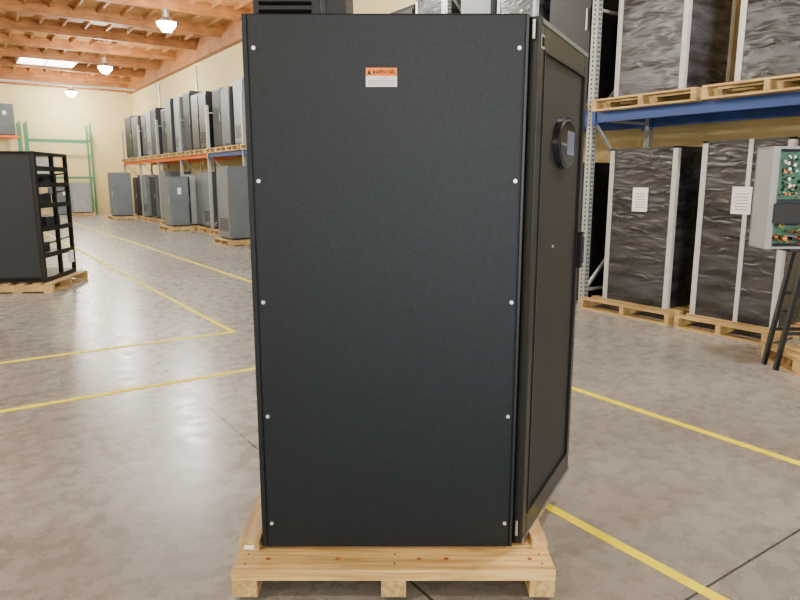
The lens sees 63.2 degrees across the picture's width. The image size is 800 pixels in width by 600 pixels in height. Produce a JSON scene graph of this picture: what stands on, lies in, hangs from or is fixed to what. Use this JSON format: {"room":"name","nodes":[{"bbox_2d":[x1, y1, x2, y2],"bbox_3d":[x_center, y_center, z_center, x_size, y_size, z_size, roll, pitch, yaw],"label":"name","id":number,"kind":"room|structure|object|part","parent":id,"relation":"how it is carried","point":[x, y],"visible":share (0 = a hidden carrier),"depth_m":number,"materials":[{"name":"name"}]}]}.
{"room":"warehouse","nodes":[
{"label":"warehouse","id":0,"kind":"room"},
{"bbox_2d":[0,84,136,213],"bbox_3d":[-21.864,-6.343,25.634,22.100,6.250,0.200,-7,13,-34],"label":"wall","id":1,"kind":"structure","parent":0,"point":[49,112],"depth_m":30.08,"materials":[{"name":"beige paint"}]},
{"bbox_2d":[0,0,252,76],"bbox_3d":[-8.814,-6.035,6.313,22.100,0.100,46.400,-7,13,-34],"label":"ceiling","id":2,"kind":"structure","parent":0,"point":[93,4],"depth_m":19.67,"materials":[{"name":"brown wood"}]},
{"bbox_2d":[14,57,76,67],"bbox_3d":[-13.655,-9.317,25.137,2.000,0.220,2.100,-7,13,-34],"label":"skylight","id":3,"kind":"object","parent":2,"relation":"attached to","point":[18,60],"visible":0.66,"depth_m":25.41,"materials":[{"name":"white plastic"}]},
{"bbox_2d":[0,66,134,90],"bbox_3d":[-8.799,-5.572,6.285,21.000,0.800,45.200,-7,13,-34],"label":"pipe","id":4,"kind":"object","parent":2,"relation":"attached to","point":[5,80],"visible":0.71,"depth_m":27.40,"materials":[{"name":"white metal"}]},
{"bbox_2d":[65,71,76,96],"bbox_3d":[-14.231,-9.377,28.051,0.480,1.150,0.480,-7,13,-34],"label":"light","id":5,"kind":"object","parent":2,"relation":"hanging from","point":[70,91],"visible":0.88,"depth_m":28.00,"materials":[{"name":"silver metal"}]},
{"bbox_2d":[97,41,112,73],"bbox_3d":[-9.994,-8.264,21.963,0.480,1.150,0.480,-7,13,-34],"label":"light","id":6,"kind":"object","parent":2,"relation":"hanging from","point":[104,67],"visible":0.98,"depth_m":21.91,"materials":[{"name":"silver metal"}]},
{"bbox_2d":[0,0,249,83],"bbox_3d":[-8.987,-5.842,6.426,21.500,0.320,44.060,-7,13,-34],"label":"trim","id":7,"kind":"structure","parent":2,"relation":"attached to","point":[31,7],"depth_m":21.13,"materials":[{"name":"brown wood"}]},
{"bbox_2d":[0,0,252,78],"bbox_3d":[-8.906,-5.894,6.152,20.790,0.120,45.800,-7,13,-34],"label":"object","id":8,"kind":"structure","parent":2,"relation":"attached to","point":[243,3],"depth_m":19.84,"materials":[{"name":"brown wood"}]},
{"bbox_2d":[156,0,176,31],"bbox_3d":[-5.700,-7.135,15.795,0.480,1.150,0.480,-7,13,-34],"label":"light","id":9,"kind":"object","parent":2,"relation":"hanging from","point":[165,23],"visible":1,"depth_m":15.74,"materials":[{"name":"silver metal"}]},
{"bbox_2d":[0,212,799,599],"bbox_3d":[-8.814,0.260,7.465,21.700,0.200,46.000,-7,13,-34],"label":"floor","id":10,"kind":"structure","parent":0,"point":[151,493],"depth_m":3.68,"materials":[{"name":"concrete"}]},
{"bbox_2d":[0,121,22,150],"bbox_3d":[-17.373,-5.561,27.610,2.430,4.000,0.980,-7,13,-34],"label":"storage rack","id":11,"kind":"object","parent":10,"relation":"on","point":[18,136],"visible":0.38,"depth_m":27.65,"materials":[{"name":"green metal"}]},
{"bbox_2d":[0,103,15,134],"bbox_3d":[-16.827,-7.644,27.606,0.730,1.300,0.703,-7,13,-34],"label":"cabinet","id":12,"kind":"object","parent":11,"relation":"on","point":[7,123],"visible":0.9,"depth_m":27.38,"materials":[{"name":"silver metal"}]},
{"bbox_2d":[0,270,87,293],"bbox_3d":[-5.334,-0.270,9.449,1.060,0.130,1.350,-1,10,-7],"label":"wooden pallet","id":13,"kind":"object","parent":10,"relation":"on","point":[66,281],"visible":0.56,"depth_m":8.85,"materials":[{"name":"brown wood"}]},
{"bbox_2d":[0,151,76,282],"bbox_3d":[-5.340,-1.199,9.275,0.846,1.760,1.156,-1,10,-7],"label":"rack","id":14,"kind":"object","parent":13,"relation":"on","point":[24,251],"visible":1,"depth_m":8.80,"materials":[{"name":"black metal"}]},
{"bbox_2d":[22,121,97,213],"bbox_3d":[-15.165,-5.833,29.096,2.580,4.000,0.980,-7,13,-34],"label":"storage rack","id":15,"kind":"object","parent":10,"relation":"on","point":[27,140],"visible":0.68,"depth_m":29.19,"materials":[{"name":"green metal"}]},
{"bbox_2d":[36,157,49,173],"bbox_3d":[-15.784,-5.915,28.713,0.730,0.900,0.700,-7,13,-34],"label":"base cabinet","id":16,"kind":"object","parent":15,"relation":"on","point":[40,161],"visible":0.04,"depth_m":28.40,"materials":[{"name":"silver metal"}]},
{"bbox_2d":[56,184,72,214],"bbox_3d":[-15.177,-4.528,29.325,0.730,1.350,0.703,-7,13,-34],"label":"cabinet","id":17,"kind":"object","parent":10,"relation":"on","point":[62,210],"visible":0.23,"depth_m":29.00,"materials":[{"name":"silver metal"}]},
{"bbox_2d":[72,212,95,215],"bbox_3d":[-13.962,-3.772,28.586,0.900,0.130,0.900,-7,13,-34],"label":"wooden pallet","id":18,"kind":"object","parent":10,"relation":"on","point":[92,213],"visible":0.69,"depth_m":28.26,"materials":[{"name":"brown wood"}]},
{"bbox_2d":[70,183,91,212],"bbox_3d":[-13.974,-4.474,28.449,0.730,1.300,0.700,-7,13,-34],"label":"cabinet","id":19,"kind":"object","parent":18,"relation":"on","point":[81,202],"visible":1,"depth_m":28.18,"materials":[{"name":"silver metal"}]},
{"bbox_2d":[0,331,235,363],"bbox_3d":[-5.068,0.739,4.286,8.250,0.003,0.055,-7,13,-34],"label":"tape","id":20,"kind":"object","parent":10,"relation":"on","point":[230,331],"visible":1,"depth_m":5.93,"materials":[{"name":"yellow plastic"}]},
{"bbox_2d":[108,215,136,219],"bbox_3d":[-11.157,-3.322,26.124,0.900,0.130,1.000,-7,13,-34],"label":"wooden pallet","id":21,"kind":"object","parent":10,"relation":"on","point":[109,216],"visible":0.76,"depth_m":25.76,"materials":[{"name":"brown wood"}]},
{"bbox_2d":[107,172,133,215],"bbox_3d":[-11.170,-4.220,25.951,0.730,1.700,0.800,-7,13,-34],"label":"tall cabinet","id":22,"kind":"object","parent":21,"relation":"on","point":[119,183],"visible":1,"depth_m":25.64,"materials":[{"name":"silver metal"}]},
{"bbox_2d":[0,367,254,412],"bbox_3d":[-4.325,0.944,3.166,8.190,0.003,0.055,-7,13,-34],"label":"tape","id":23,"kind":"object","parent":10,"relation":"on","point":[253,368],"depth_m":4.71,"materials":[{"name":"yellow plastic"}]},
{"bbox_2d":[44,232,233,331],"bbox_3d":[-7.277,-1.148,14.598,0.050,0.003,19.740,-7,13,-34],"label":"tape","id":24,"kind":"object","parent":10,"relation":"on","point":[122,273],"visible":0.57,"depth_m":8.72,"materials":[{"name":"yellow plastic"}]},
{"bbox_2d":[147,218,160,221],"bbox_3d":[-8.956,-3.062,24.703,1.100,0.130,0.810,-7,13,-34],"label":"wooden pallet","id":25,"kind":"object","parent":10,"relation":"on","point":[148,219],"visible":0.33,"depth_m":24.19,"materials":[{"name":"brown wood"}]},
{"bbox_2d":[149,175,160,217],"bbox_3d":[-8.928,-3.911,24.568,0.830,1.590,0.690,-7,13,-34],"label":"cabinet","id":26,"kind":"object","parent":25,"relation":"on","point":[154,180],"visible":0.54,"depth_m":24.19,"materials":[{"name":"grey metal"}]},
{"bbox_2d":[159,225,193,231],"bbox_3d":[-6.963,-2.246,20.246,0.770,0.130,1.000,-7,13,-34],"label":"wooden pallet","id":27,"kind":"object","parent":10,"relation":"on","point":[162,227],"visible":0.75,"depth_m":19.92,"materials":[{"name":"brown wood"}]},
{"bbox_2d":[162,177,189,226],"bbox_3d":[-6.941,-3.050,20.112,0.580,1.500,0.803,-7,13,-34],"label":"cabinet","id":28,"kind":"object","parent":27,"relation":"on","point":[175,189],"visible":1,"depth_m":19.82,"materials":[{"name":"silver metal"}]},
{"bbox_2d":[193,225,204,230],"bbox_3d":[-5.883,-2.254,20.288,1.100,0.130,0.810,-7,13,-34],"label":"wooden pallet","id":29,"kind":"object","parent":10,"relation":"on","point":[196,226],"visible":0.25,"depth_m":19.95,"materials":[{"name":"brown wood"}]},
{"bbox_2d":[195,172,205,226],"bbox_3d":[-5.839,-3.125,20.157,0.796,1.632,0.693,-7,13,-34],"label":"tall cabinet","id":30,"kind":"object","parent":29,"relation":"on","point":[198,175],"visible":0.31,"depth_m":19.93,"materials":[{"name":"silver metal"}]},
{"bbox_2d":[198,227,218,232],"bbox_3d":[-5.397,-2.126,19.590,1.100,0.130,0.810,-7,13,-34],"label":"wooden pallet","id":31,"kind":"object","parent":10,"relation":"on","point":[201,229],"visible":0.29,"depth_m":19.30,"materials":[{"name":"brown wood"}]},
{"bbox_2d":[202,172,217,227],"bbox_3d":[-5.381,-2.998,19.442,0.861,1.639,0.690,-7,13,-34],"label":"tall cabinet","id":32,"kind":"object","parent":31,"relation":"on","point":[205,182],"visible":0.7,"depth_m":19.12,"materials":[{"name":"silver metal"}]},
{"bbox_2d":[209,229,219,235],"bbox_3d":[-4.832,-1.978,18.779,1.100,0.130,0.810,-7,13,-34],"label":"wooden pallet","id":33,"kind":"object","parent":10,"relation":"on","point":[211,231],"visible":0.27,"depth_m":18.53,"materials":[{"name":"brown wood"}]},
{"bbox_2d":[215,174,218,227],"bbox_3d":[-4.787,-2.813,18.657,0.791,1.558,0.690,-7,13,-34],"label":"cabinet","id":34,"kind":"object","parent":33,"relation":"on","point":[215,174],"visible":0.09,"depth_m":18.66,"materials":[{"name":"grey metal"}]},
{"bbox_2d":[214,237,249,245],"bbox_3d":[-3.925,-1.432,15.795,0.870,0.130,1.000,-7,13,-34],"label":"wooden pallet","id":35,"kind":"object","parent":10,"relation":"on","point":[226,242],"visible":0.51,"depth_m":15.39,"materials":[{"name":"brown wood"}]},
{"bbox_2d":[216,166,249,239],"bbox_3d":[-3.921,-2.342,15.631,0.720,1.720,0.800,-7,13,-34],"label":"tall cabinet","id":36,"kind":"object","parent":35,"relation":"on","point":[232,181],"visible":0.9,"depth_m":15.29,"materials":[{"name":"silver metal"}]},
{"bbox_2d":[231,492,555,596],"bbox_3d":[-0.025,0.921,2.829,1.165,0.170,1.005,0,10,0],"label":"pallet","id":37,"kind":"object","parent":10,"relation":"on","point":[530,562],"visible":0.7,"depth_m":2.36,"materials":[{"name":"brown wood"}]},
{"bbox_2d":[241,0,587,546],"bbox_3d":[0.147,-0.143,2.640,1.341,2.070,0.755,0,10,0],"label":"tall cabinet","id":38,"kind":"object","parent":37,"relation":"on","point":[417,241],"visible":1,"depth_m":2.29,"materials":[{"name":"black metal"}]},
{"bbox_3d":[0.621,-0.061,2.623,0.037,1.890,0.732,5,12,27],"label":"door trim","id":39,"kind":"part","parent":38,"relation":"part of","materials":[{"name":"black metal"}]},
{"bbox_3d":[0.617,-0.063,2.627,0.035,1.892,0.735,5,12,27],"label":"door frame","id":40,"kind":"part","parent":38,"relation":"part of","materials":[{"name":"black metal"}]},
{"bbox_3d":[0.620,-0.063,2.626,0.014,1.692,0.625,5,12,27],"label":"door","id":41,"kind":"part","parent":38,"relation":"part of","materials":[{"name":"black metal"}]},
{"bbox_3d":[0.705,-0.192,2.714,0.028,0.160,0.431,6,12,28],"label":"door handle","id":42,"kind":"part","parent":38,"relation":"part of","materials":[{"name":"black metal"}]},
{"bbox_2d":[60,218,799,465],"bbox_3d":[-3.778,-0.678,12.031,0.055,0.003,36.000,-7,13,-34],"label":"tape","id":43,"kind":"object","parent":10,"relation":"on","point":[718,436],"visible":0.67,"depth_m":4.17,"materials":[{"name":"yellow plastic"}]},
{"bbox_2d":[121,0,799,305],"bbox_3d":[-1.939,-3.604,14.415,1.195,4.900,32.760,-7,13,-34],"label":"rack","id":44,"kind":"object","parent":10,"relation":"on","point":[780,105],"visible":0.41,"depth_m":7.57,"materials":[{"name":"blue"}]},
{"bbox_2d":[128,157,136,161],"bbox_3d":[-10.063,-5.611,26.023,1.260,0.130,1.240,-7,13,-34],"label":"wooden pallet","id":45,"kind":"object","parent":44,"relation":"on","point":[135,158],"visible":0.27,"depth_m":25.70,"materials":[{"name":"brown wood"}]},
{"bbox_2d":[131,115,143,156],"bbox_3d":[-10.091,-6.453,25.848,0.850,1.590,1.123,-7,13,-34],"label":"cabinet","id":46,"kind":"object","parent":45,"relation":"on","point":[136,120],"visible":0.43,"depth_m":25.52,"materials":[{"name":"silver metal"}]},
{"bbox_2d":[155,154,161,158],"bbox_3d":[-7.840,-5.027,22.830,1.260,0.130,0.810,-7,13,-34],"label":"wooden pallet","id":47,"kind":"object","parent":44,"relation":"on","point":[159,156],"visible":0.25,"depth_m":22.56,"materials":[{"name":"brown wood"}]},
{"bbox_2d":[160,109,167,153],"bbox_3d":[-7.842,-5.841,22.677,0.788,1.527,0.693,-7,13,-34],"label":"cabinet","id":48,"kind":"object","parent":47,"relation":"on","point":[163,118],"visible":0.25,"depth_m":22.48,"materials":[{"name":"grey metal"}]},
{"bbox_2d":[162,153,170,157],"bbox_3d":[-7.354,-4.899,22.132,1.260,0.130,0.810,-7,13,-34],"label":"wooden pallet","id":49,"kind":"object","parent":44,"relation":"on","point":[167,154],"visible":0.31,"depth_m":21.78,"materials":[{"name":"brown wood"}]},
{"bbox_2d":[165,98,176,152],"bbox_3d":[-7.385,-5.829,21.938,0.858,1.770,0.693,-7,13,-34],"label":"tall cabinet","id":50,"kind":"object","parent":49,"relation":"on","point":[169,108],"visible":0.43,"depth_m":21.57,"materials":[{"name":"silver metal"}]},
{"bbox_2d":[169,152,178,156],"bbox_3d":[-6.868,-4.771,21.434,1.260,0.130,0.810,-7,13,-34],"label":"wooden pallet","id":51,"kind":"object","parent":44,"relation":"on","point":[175,154],"visible":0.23,"depth_m":21.07,"materials":[{"name":"brown wood"}]},
{"bbox_2d":[173,96,185,151],"bbox_3d":[-6.882,-5.688,21.256,0.815,1.738,0.690,-7,13,-34],"label":"tall cabinet","id":52,"kind":"object","parent":51,"relation":"on","point":[178,101],"visible":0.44,"depth_m":20.89,"materials":[{"name":"silver metal"}]},
{"bbox_2d":[177,151,185,155],"bbox_3d":[-6.303,-4.623,20.622,1.260,0.130,0.810,-7,13,-34],"label":"wooden pallet","id":53,"kind":"object","parent":44,"relation":"on","point":[183,153],"visible":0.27,"depth_m":20.29,"materials":[{"name":"brown wood"}]},
{"bbox_2d":[183,90,202,150],"bbox_3d":[-6.308,-5.578,20.442,0.794,1.816,0.693,-7,13,-34],"label":"tall cabinet","id":54,"kind":"object","parent":53,"relation":"on","point":[187,95],"visible":0.37,"depth_m":20.13,"materials":[{"name":"grey metal"}]},
{"bbox_2d":[185,150,193,155],"bbox_3d":[-5.817,-4.495,19.924,1.260,0.130,0.810,-7,13,-34],"label":"wooden pallet","id":55,"kind":"object","parent":44,"relation":"on","point":[188,153],"visible":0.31,"depth_m":19.59,"materials":[{"name":"brown wood"}]},
{"bbox_2d":[191,94,200,149],"bbox_3d":[-5.832,-5.360,19.755,0.817,1.633,0.690,-7,13,-34],"label":"tall cabinet","id":56,"kind":"object","parent":55,"relation":"on","point":[194,98],"visible":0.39,"depth_m":19.50,"materials":[{"name":"silver metal"}]},
{"bbox_2d":[194,149,206,154],"bbox_3d":[-5.331,-4.367,19.226,1.260,0.130,0.810,-7,13,-34],"label":"wooden pallet","id":57,"kind":"object","parent":44,"relation":"on","point":[200,151],"visible":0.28,"depth_m":18.88,"materials":[{"name":"brown wood"}]},
{"bbox_2d":[198,91,214,148],"bbox_3d":[-5.365,-5.221,19.046,0.863,1.615,0.690,-7,13,-34],"label":"tall cabinet","id":58,"kind":"object","parent":57,"relation":"on","point":[205,97],"visible":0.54,"depth_m":18.70,"materials":[{"name":"silver metal"}]},
{"bbox_2d":[205,148,218,152],"bbox_3d":[-4.766,-4.219,18.414,1.260,0.130,0.810,-7,13,-34],"label":"wooden pallet","id":59,"kind":"object","parent":44,"relation":"on","point":[208,150],"visible":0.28,"depth_m":18.08,"materials":[{"name":"brown wood"}]},
{"bbox_2d":[212,87,222,146],"bbox_3d":[-4.771,-5.070,18.255,0.792,1.602,0.690,-7,13,-34],"label":"tall cabinet","id":60,"kind":"object","parent":59,"relation":"on","point":[216,102],"visible":0.36,"depth_m":18.02,"materials":[{"name":"grey metal"}]},
{"bbox_2d":[215,146,227,151],"bbox_3d":[-4.280,-4.091,17.716,1.260,0.130,0.810,-7,13,-34],"label":"wooden pallet","id":61,"kind":"object","parent":44,"relation":"on","point":[223,148],"visible":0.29,"depth_m":17.39,"materials":[{"name":"brown wood"}]},
{"bbox_2d":[220,86,235,145],"bbox_3d":[-4.312,-4.904,17.545,0.857,1.531,0.690,-7,13,-34],"label":"cabinet","id":62,"kind":"object","parent":61,"relation":"on","point":[226,94],"visible":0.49,"depth_m":17.19,"materials":[{"name":"silver metal"}]},
{"bbox_2d":[226,145,239,150],"bbox_3d":[-3.794,-3.963,17.018,1.260,0.130,0.810,-7,13,-34],"label":"wooden pallet","id":63,"kind":"object","parent":44,"relation":"on","point":[231,147],"visible":0.25,"depth_m":16.68,"materials":[{"name":"brown wood"}]},
{"bbox_2d":[233,77,245,144],"bbox_3d":[-3.810,-4.838,16.847,0.818,1.653,0.690,-7,13,-34],"label":"tall cabinet","id":64,"kind":"object","parent":63,"relation":"on","point":[238,84],"visible":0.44,"depth_m":16.66,"materials":[{"name":"silver metal"}]},
{"bbox_2d":[240,144,245,149],"bbox_3d":[-3.229,-3.815,16.207,1.260,0.130,0.810,-7,13,-34],"label":"wooden pallet","id":65,"kind":"object","parent":44,"relation":"on","point":[242,146],"visible":0.09,"depth_m":16.16,"materials":[{"name":"brown wood"}]},
{"bbox_2d":[592,87,717,111],"bbox_3d":[3.061,-2.164,7.187,1.320,0.130,1.250,-7,13,-34],"label":"wooden pallet","id":66,"kind":"object","parent":44,"relation":"on","point":[693,94],"visible":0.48,"depth_m":6.91,"materials":[{"name":"brown wood"}]},
{"bbox_2d":[614,0,735,99],"bbox_3d":[3.001,-3.099,7.072,0.856,1.750,0.850,-7,13,-34],"label":"tall cabinet","id":67,"kind":"object","parent":66,"relation":"on","point":[663,45],"visible":0.86,"depth_m":6.85,"materials":[{"name":"grey plastic"}]},
{"bbox_2d":[701,73,799,99],"bbox_3d":[3.792,-1.967,6.111,1.350,0.130,1.220,-7,13,-34],"label":"wooden pallet","id":68,"kind":"object","parent":44,"relation":"on","point":[767,85],"visible":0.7,"depth_m":5.98,"materials":[{"name":"brown wood"}]},
{"bbox_2d":[734,0,799,84],"bbox_3d":[3.808,-2.879,5.870,0.906,1.750,0.960,-7,13,-34],"label":"tall cabinet","id":69,"kind":"object","parent":68,"relation":"on","point":[768,45],"visible":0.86,"depth_m":5.88,"materials":[{"name":"grey plastic"}]},
{"bbox_3d":[-8.404,-5.175,23.641,1.260,0.130,0.810,-7,13,-34],"label":"wooden pallet","id":70,"kind":"object","parent":44,"relation":"on","visible":0},
{"bbox_2d":[151,107,164,154],"bbox_3d":[-8.440,-6.043,23.458,0.865,1.642,0.690,-7,13,-34],"label":"tall cabinet","id":71,"kind":"object","parent":70,"relation":"on","point":[155,112],"visible":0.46,"depth_m":23.09,"materials":[{"name":"grey metal"}]},
{"bbox_3d":[-8.890,-5.303,24.339,1.260,0.130,0.810,-7,13,-34],"label":"wooden pallet","id":72,"kind":"object","parent":44,"relation":"on","visible":0},
{"bbox_2d":[145,111,153,155],"bbox_3d":[-8.920,-6.156,24.163,0.851,1.612,0.690,-7,13,-34],"label":"tall cabinet","id":73,"kind":"object","parent":72,"relation":"on","point":[148,113],"visible":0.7,"depth_m":23.86,"materials":[{"name":"silver metal"}]},
{"bbox_3d":[-10.791,-5.803,27.070,1.260,0.130,1.240,-7,13,-34],"label":"wooden pallet","id":74,"kind":"object","parent":44,"relation":"on","visible":0},
{"bbox_2d":[124,115,134,157],"bbox_3d":[-10.813,-6.694,26.892,0.833,1.688,1.120,-7,13,-34],"label":"tall cabinet","id":75,"kind":"object","parent":74,"relation":"on","point":[127,121],"visible":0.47,"depth_m":26.59,"materials":[{"name":"grey metal"}]},
{"bbox_3d":[-9.376,-5.431,25.037,1.260,0.130,0.810,-7,13,-34],"label":"wooden pallet","id":76,"kind":"object","parent":44,"relation":"on","visible":0},
{"bbox_2d":[141,114,147,155],"bbox_3d":[-9.391,-6.262,24.875,0.816,1.565,0.690,-7,13,-34],"label":"cabinet","id":77,"kind":"object","parent":76,"relation":"on","point":[143,120],"visible":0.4,"depth_m":24.61,"materials":[{"name":"silver metal"}]},
{"bbox_3d":[2.352,-2.347,8.188,1.260,0.130,0.810,-7,13,-34],"label":"wooden pallet","id":78,"kind":"object","parent":44,"relation":"on","visible":0},
{"bbox_2d":[549,0,619,103],"bbox_3d":[2.345,-3.320,8.005,0.798,1.850,0.690,-7,13,-34],"label":"tall cabinet","id":79,"kind":"object","parent":78,"relation":"on","point":[573,18],"visible":0.42,"depth_m":7.73,"materials":[{"name":"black metal"}]},
{"bbox_3d":[1.867,-2.475,8.886,1.260,0.130,0.810,-7,13,-34],"label":"wooden pallet","id":80,"kind":"object","parent":44,"relation":"on","visible":0},
{"bbox_2d":[497,0,549,21],"bbox_3d":[1.834,-3.445,8.685,0.820,1.850,0.710,-7,13,-34],"label":"tall cabinet","id":81,"kind":"object","parent":80,"relation":"on","point":[532,7],"visible":0.12,"depth_m":8.27,"materials":[{"name":"grey metal"}]},
{"bbox_3d":[1.381,-2.603,9.584,1.260,0.130,0.810,-7,13,-34],"label":"wooden pallet","id":82,"kind":"object","parent":44,"relation":"on","visible":0},
{"bbox_2d":[461,0,496,13],"bbox_3d":[1.370,-3.575,9.398,0.806,1.850,0.690,-7,13,-34],"label":"tall cabinet","id":83,"kind":"object","parent":82,"relation":"on","point":[467,6],"visible":0.02,"depth_m":9.02,"materials":[{"name":"silver metal"}]},
{"bbox_3d":[0.816,-2.751,10.395,1.260,0.130,0.810,-7,13,-34],"label":"wooden pallet","id":84,"kind":"object","parent":44,"relation":"on","visible":0},
{"bbox_2d":[416,0,460,13],"bbox_3d":[0.783,-3.721,10.195,0.820,1.850,0.710,-7,13,-34],"label":"tall cabinet","id":85,"kind":"object","parent":84,"relation":"on","point":[422,6],"visible":0.09,"depth_m":9.76,"materials":[{"name":"grey metal"}]},
{"bbox_3d":[0.330,-2.879,11.093,1.260,0.130,0.810,-7,13,-34],"label":"wooden pallet","id":86,"kind":"object","parent":44,"relation":"on","visible":0},
{"bbox_2d":[390,4,415,13],"bbox_3d":[0.327,-3.852,10.911,0.790,1.850,0.693,-7,13,-34],"label":"tall cabinet","id":87,"kind":"object","parent":86,"relation":"on","point":[411,9],"visible":0.09,"depth_m":10.41,"materials":[{"name":"grey metal"}]},
{"bbox_2d":[576,162,609,300],"bbox_3d":[2.429,-0.894,8.439,0.730,1.720,0.680,-7,13,-34],"label":"tall cabinet","id":88,"kind":"object","parent":10,"relation":"on","point":[601,170],"visible":0.13,"depth_m":8.04,"materials":[{"name":"black metal"}]},
{"bbox_2d":[579,295,689,325],"bbox_3d":[2.960,0.063,7.628,1.150,0.130,1.180,-7,13,-34],"label":"wooden pallet","id":89,"kind":"object","parent":10,"relation":"on","point":[625,308],"visible":0.42,"depth_m":7.30,"materials":[{"name":"brown wood"}]},
{"bbox_2d":[602,146,702,308],"bbox_3d":[3.001,-0.856,7.483,0.856,1.730,0.850,-7,13,-34],"label":"tall cabinet","id":90,"kind":"object","parent":89,"relation":"on","point":[653,193],"visible":0.76,"depth_m":7.15,"materials":[{"name":"black plastic"}]},
{"bbox_2d":[545,503,728,599],"bbox_3d":[1.548,1.191,1.816,0.050,0.003,8.845,-7,13,-34],"label":"tape","id":91,"kind":"object","parent":10,"relation":"on","point":[675,575],"depth_m":2.64,"materials":[{"name":"yellow plastic"}]},
{"bbox_2d":[674,313,799,344],"bbox_3d":[3.583,0.235,6.689,1.140,0.130,0.940,-7,13,-34],"label":"wooden pallet","id":92,"kind":"object","parent":10,"relation":"on","point":[723,327],"visible":0.42,"depth_m":6.38,"materials":[{"name":"brown wood"}]},
{"bbox_2d":[689,137,799,327],"bbox_3d":[3.649,-0.702,6.558,0.906,1.760,0.870,-7,13,-34],"label":"tall cabinet","id":93,"kind":"object","parent":92,"relation":"on","point":[733,280],"visible":0.7,"depth_m":6.35,"materials":[{"name":"black plastic"}]},
{"bbox_2d":[748,146,799,369],"bbox_3d":[3.198,-0.317,5.183,0.736,1.763,0.250,0,10,0],"label":"display stand","id":94,"kind":"object","parent":10,"relation":"on","point":[775,211],"visible":1,"depth_m":5.07,"materials":[{"name":"grey metal"}]},
{"bbox_2d":[761,344,799,375],"bbox_3d":[3.380,0.484,5.324,0.560,0.130,0.500,0,10,0],"label":"wooden pallet","id":95,"kind":"object","parent":10,"relation":"on","point":[790,361],"visible":0.78,"depth_m":5.30,"materials":[{"name":"brown wood"}]},
{"bbox_3d":[-9.442,-3.189,25.401,1.100,0.130,0.810,-7,13,-34],"label":"wooden pallet","id":96,"kind":"object","parent":10,"relation":"on","visible":0},
{"bbox_2d":[141,175,152,216],"bbox_3d":[-9.451,-4.035,25.240,0.922,1.591,0.690,-7,13,-34],"label":"cabinet","id":97,"kind":"object","parent":96,"relation":"on","point":[146,192],"visible":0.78,"depth_m":24.84,"materials":[{"name":"silver metal"}]},
{"bbox_3d":[-7.906,-2.785,23.194,1.100,0.130,0.810,-7,13,-34],"label":"wooden pallet","id":98,"kind":"object","parent":10,"relation":"on","visible":0},
{"bbox_2d":[160,171,190,219],"bbox_3d":[-7.915,-3.688,23.022,0.922,1.707,0.690,-7,13,-34],"label":"tall cabinet","id":99,"kind":"object","parent":98,"relation":"on","point":[162,173],"visible":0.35,"depth_m":22.71,"materials":[{"name":"silver metal"}]},
{"bbox_3d":[-10.007,-3.338,26.213,1.100,0.130,0.810,-7,13,-34],"label":"wooden pallet","id":100,"kind":"object","parent":10,"relation":"on","visible":0},
{"bbox_2d":[137,175,142,215],"bbox_3d":[-9.983,-4.196,26.071,0.842,1.610,0.693,-7,13,-34],"label":"tall cabinet","id":101,"kind":"object","parent":100,"relation":"on","point":[138,176],"visible":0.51,"depth_m":25.93,"materials":[{"name":"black metal"}]},
{"bbox_3d":[-6.369,-2.381,20.986,1.100,0.130,0.810,-7,13,-34],"label":"wooden pallet","id":102,"kind":"object","parent":10,"relation":"on","visible":0},
{"bbox_2d":[183,175,198,224],"bbox_3d":[-6.381,-3.216,20.825,0.929,1.570,0.690,-7,13,-34],"label":"cabinet","id":103,"kind":"object","parent":102,"relation":"on","point":[191,178],"visible":0.37,"depth_m":20.36,"materials":[{"name":"grey metal"}]},
{"bbox_3d":[-10.493,-3.466,26.911,1.100,0.130,0.810,-7,13,-34],"label":"wooden pallet","id":104,"kind":"object","parent":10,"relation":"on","visible":0},
{"bbox_2d":[132,177,139,214],"bbox_3d":[-10.470,-4.277,26.777,0.847,1.515,0.693,-7,13,-34],"label":"cabinet","id":105,"kind":"object","parent":104,"relation":"on","point":[135,180],"visible":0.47,"depth_m":26.45,"materials":[{"name":"silver metal"}]},
{"bbox_2d":[132,0,799,175],"bbox_3d":[0.221,-4.026,12.970,0.200,6.250,46.000,-7,13,-34],"label":"wall","id":106,"kind":"structure","parent":0,"point":[220,69],"depth_m":12.57,"materials":[{"name":"beige paint"}]},
{"bbox_2d":[0,8,252,93],"bbox_3d":[-8.814,-5.666,6.381,21.700,0.650,46.000,-7,13,-34],"label":"trim","id":107,"kind":"structure","parent":106,"relation":"attached to","point":[207,46],"depth_m":24.77,"materials":[{"name":"brown wood"}]},
{"bbox_2d":[158,66,201,171],"bbox_3d":[-8.722,-5.954,25.594,0.125,5.500,5.229,-7,13,-34],"label":"conduit","id":108,"kind":"object","parent":106,"relation":"attached to","point":[195,66],"visible":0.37,"depth_m":23.63,"materials":[{"name":"silver metal"}]}
]}

